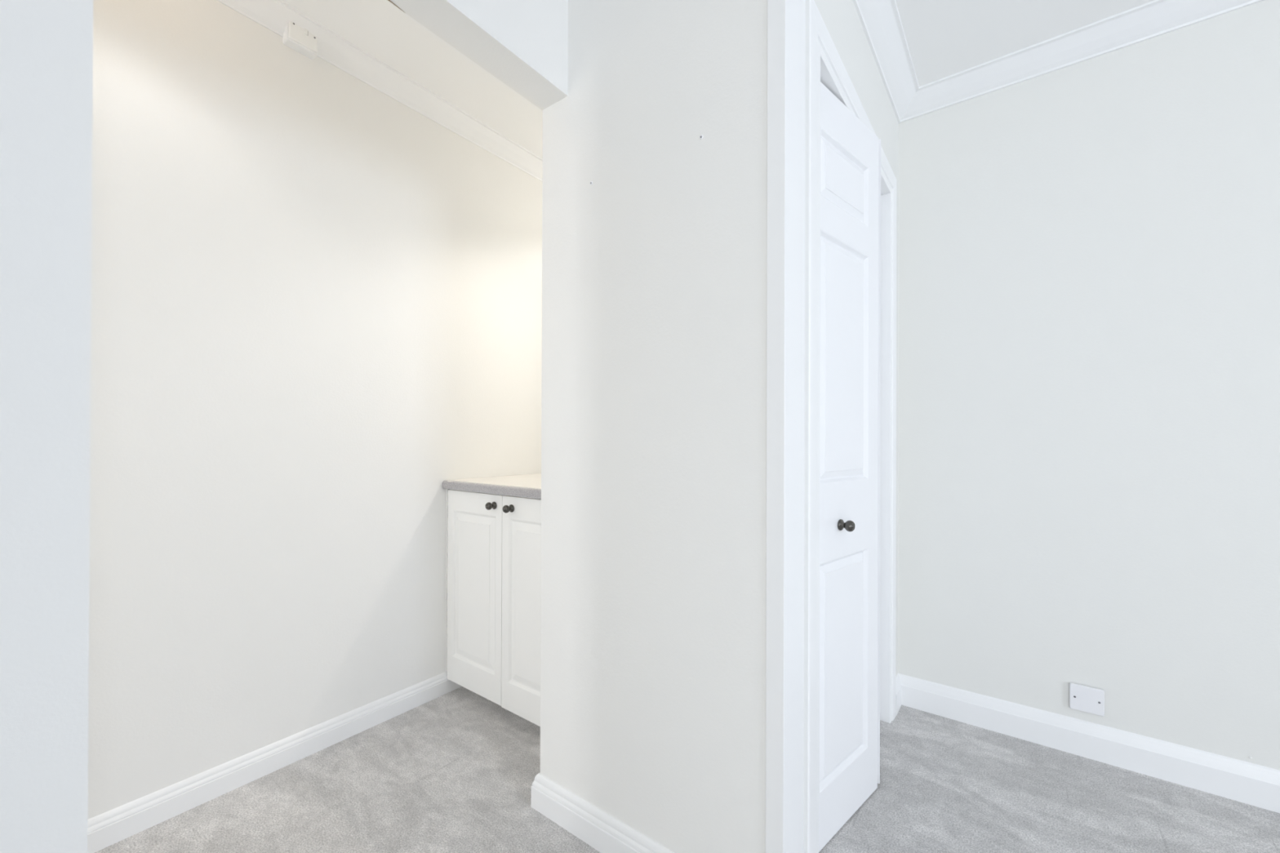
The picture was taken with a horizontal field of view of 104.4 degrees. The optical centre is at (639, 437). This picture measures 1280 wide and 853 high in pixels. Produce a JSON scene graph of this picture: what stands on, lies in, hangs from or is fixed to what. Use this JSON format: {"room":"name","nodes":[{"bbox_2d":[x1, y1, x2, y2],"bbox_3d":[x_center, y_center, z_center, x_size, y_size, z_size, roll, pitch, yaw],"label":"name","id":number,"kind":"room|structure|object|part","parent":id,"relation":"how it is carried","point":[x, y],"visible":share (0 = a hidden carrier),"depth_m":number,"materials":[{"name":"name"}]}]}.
{"room":"empty room","nodes":[
{"label":"empty room","id":0,"kind":"room"},
{"bbox_2d":[0,0,93,852],"bbox_3d":[-1.572,-0.211,-0.394,0.103,2.530,2.697,0,0,36],"label":"wall","id":1,"kind":"structure","parent":0,"point":[46,46],"depth_m":0.63,"materials":[{"name":"white paint"}]},
{"bbox_2d":[87,0,542,819],"bbox_3d":[-1.664,-0.207,1.006,0.100,2.530,5.040,0,0,36],"label":"wall","id":2,"kind":"structure","parent":0,"point":[317,300],"depth_m":1.57,"materials":[{"name":"white paint"}]},
{"bbox_2d":[87,671,461,852],"bbox_3d":[-1.912,1.014,0.574,0.015,0.084,3.862,0,0,36],"label":"baseboard","id":3,"kind":"structure","parent":2,"relation":"attached to","point":[105,829],"depth_m":1.52,"materials":[{"name":"white wood"}]},
{"bbox_2d":[282,21,317,59],"bbox_3d":[-1.113,-1.316,1.631,0.042,0.080,0.090,0,0,36],"label":"junction box","id":4,"kind":"object","parent":2,"relation":"attached to","point":[298,38],"visible":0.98,"depth_m":1.62,"materials":[{"name":"white plastic"}]},
{"bbox_3d":[-1.100,-1.318,1.622,0.006,0.070,0.080,0,0,36],"label":"plate","id":5,"kind":"part","parent":4,"relation":"part of","materials":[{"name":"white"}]},
{"bbox_2d":[217,0,542,181],"bbox_3d":[-1.594,-1.334,0.960,0.065,0.067,4.840,0,0,36],"label":"trim","id":6,"kind":"structure","parent":2,"relation":"attached to","point":[273,15],"depth_m":1.85,"materials":[{"name":"white"}]},
{"bbox_2d":[281,0,542,159],"bbox_3d":[-1.297,-1.417,0.741,0.803,0.100,4.840,0,0,36],"label":"ceiling","id":7,"kind":"structure","parent":0,"point":[379,28],"depth_m":1.80,"materials":[{"name":"white paint"}]},
{"bbox_2d":[94,686,1279,852],"bbox_3d":[0.901,1.110,-0.895,6.486,0.100,5.040,0,0,36],"label":"floor","id":8,"kind":"structure","parent":0,"point":[455,771],"depth_m":1.45,"materials":[{"name":"carpet"}]},
{"bbox_2d":[445,488,541,726],"bbox_3d":[-0.328,0.641,2.057,0.801,0.850,0.618,0,0,36],"label":"base cabinet","id":9,"kind":"object","parent":8,"relation":"on","point":[493,542],"visible":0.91,"depth_m":1.89,"materials":[{"name":"white wood"}]},
{"bbox_3d":[-0.656,0.612,1.974,0.354,0.788,0.018,0,0,36],"label":"cabinet door","id":10,"kind":"part","parent":9,"relation":"part of","materials":[{"name":"white wood"}]},
{"bbox_3d":[-0.658,0.601,1.971,0.256,0.579,0.008,0,0,36],"label":"panel","id":11,"kind":"part","parent":9,"relation":"part of","materials":[{"name":"white wood"}]},
{"bbox_3d":[-0.564,0.258,1.873,0.029,0.029,0.038,0,0,36],"label":"knob","id":12,"kind":"part","parent":9,"relation":"part of","materials":[{"name":"grey metal"}]},
{"bbox_2d":[442,473,541,499],"bbox_3d":[-0.186,0.198,2.248,0.801,0.036,1.053,0,0,36],"label":"countertop","id":13,"kind":"structure","parent":9,"relation":"on","point":[526,486],"depth_m":1.94,"materials":[{"name":"beige stone"}]},
{"bbox_3d":[-0.483,0.261,1.813,0.029,0.029,0.038,0,0,36],"label":"knob","id":14,"kind":"part","parent":9,"relation":"part of","materials":[{"name":"grey metal"}]},
{"bbox_3d":[-0.367,0.614,1.760,0.360,0.792,0.018,0,0,36],"label":"cabinet door","id":15,"kind":"part","parent":9,"relation":"part of","materials":[{"name":"white wood"}]},
{"bbox_3d":[-0.369,0.603,1.758,0.262,0.583,0.008,0,0,36],"label":"panel","id":16,"kind":"part","parent":9,"relation":"part of","materials":[{"name":"white wood"}]},
{"bbox_2d":[540,0,767,852],"bbox_3d":[0.377,-0.198,1.727,0.720,2.530,1.255,0,0,36],"label":"wall pier","id":17,"kind":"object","parent":8,"relation":"on","point":[654,379],"visible":0.85,"depth_m":1.19,"materials":[{"name":"white paint"}]},
{"bbox_2d":[387,0,568,110],"bbox_3d":[-0.506,-1.208,1.052,0.106,0.520,0.888,0,0,36],"label":"lintel","id":18,"kind":"object","parent":17,"relation":"attached to","point":[523,44],"visible":1,"depth_m":1.25,"materials":[{"name":"white paint"}]},
{"bbox_2d":[530,772,674,852],"bbox_3d":[0.071,1.017,1.328,0.738,0.094,0.294,0,0,36],"label":"baseboard","id":19,"kind":"object","parent":17,"relation":"attached to","point":[597,828],"visible":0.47,"depth_m":1.30,"materials":[{"name":"white wood"}]},
{"bbox_2d":[813,0,898,676],"bbox_3d":[0.658,-0.198,1.583,0.100,2.530,1.155,0,0,37],"label":"wall","id":20,"kind":"structure","parent":0,"point":[841,18],"depth_m":1.62,"materials":[{"name":"white paint"}]},
{"bbox_2d":[765,0,805,852],"bbox_3d":[0.314,-0.106,1.065,0.040,2.340,0.122,0,0,36],"label":"trim","id":21,"kind":"structure","parent":20,"relation":"attached to","point":[786,19],"depth_m":1.02,"materials":[{"name":"white wood"}]},
{"bbox_2d":[818,81,880,852],"bbox_3d":[0.674,0.072,1.538,0.121,1.981,0.806,0,0,36],"label":"door","id":22,"kind":"structure","parent":20,"relation":"in","point":[849,630],"depth_m":1.38,"materials":[{"name":"white paint"}]},
{"bbox_3d":[0.562,0.620,1.372,0.260,0.563,0.010,0,0,-42],"label":"panel","id":23,"kind":"part","parent":22,"relation":"part of","materials":[{"name":"white paint"}]},
{"bbox_3d":[0.566,-0.711,1.377,0.260,0.152,0.010,0,0,-42],"label":"panel","id":24,"kind":"part","parent":22,"relation":"part of","materials":[{"name":"white paint"}]},
{"bbox_3d":[0.564,-0.207,1.375,0.260,0.633,0.010,0,0,-42],"label":"panel","id":25,"kind":"part","parent":22,"relation":"part of","materials":[{"name":"white paint"}]},
{"bbox_3d":[0.556,0.236,1.332,0.030,0.030,0.040,0,0,-42],"label":"knob","id":26,"kind":"part","parent":22,"relation":"part of","materials":[{"name":"grey metal"}]},
{"bbox_2d":[803,0,896,852],"bbox_3d":[0.677,0.034,1.514,0.014,2.066,1.003,0,0,37],"label":"trim","id":27,"kind":"structure","parent":20,"relation":"attached to","point":[820,45],"depth_m":1.15,"materials":[{"name":"white wood"}]},
{"bbox_2d":[820,61,888,722],"bbox_3d":[0.638,0.061,1.561,0.105,2.012,0.888,0,0,37],"label":"trim","id":28,"kind":"structure","parent":20,"relation":"attached to","point":[824,79],"depth_m":1.87,"materials":[{"name":"white wood"}]},
{"bbox_2d":[895,0,1153,86],"bbox_3d":[1.274,-1.400,-1.156,5.380,0.100,4.840,0,0,36],"label":"ceiling","id":29,"kind":"structure","parent":0,"point":[944,38],"depth_m":1.61,"materials":[{"name":"white paint"}]},
{"bbox_2d":[897,0,1279,770],"bbox_3d":[2.372,-0.194,1.097,6.286,2.530,0.100,0,0,36],"label":"wall","id":30,"kind":"structure","parent":0,"point":[1089,291],"depth_m":1.65,"materials":[{"name":"white paint"}]},
{"bbox_2d":[853,0,1263,123],"bbox_3d":[1.124,-1.314,0.396,7.237,0.065,3.239,0,0,-5],"label":"trim","id":31,"kind":"structure","parent":30,"relation":"attached to","point":[880,20],"depth_m":1.67,"materials":[{"name":"white"}]},
{"bbox_2d":[1069,682,1104,716],"bbox_3d":[1.499,0.878,1.665,0.087,0.086,0.012,0,0,36],"label":"blank plate","id":32,"kind":"object","parent":30,"relation":"attached to","point":[1089,700],"visible":1,"depth_m":1.66,"materials":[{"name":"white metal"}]},
{"bbox_2d":[895,673,1279,813],"bbox_3d":[2.920,1.013,0.551,4.755,0.116,0.116,0,0,36],"label":"baseboard","id":33,"kind":"structure","parent":30,"relation":"attached to","point":[1238,780],"depth_m":1.64,"materials":[{"name":"white wood"}]}
]}

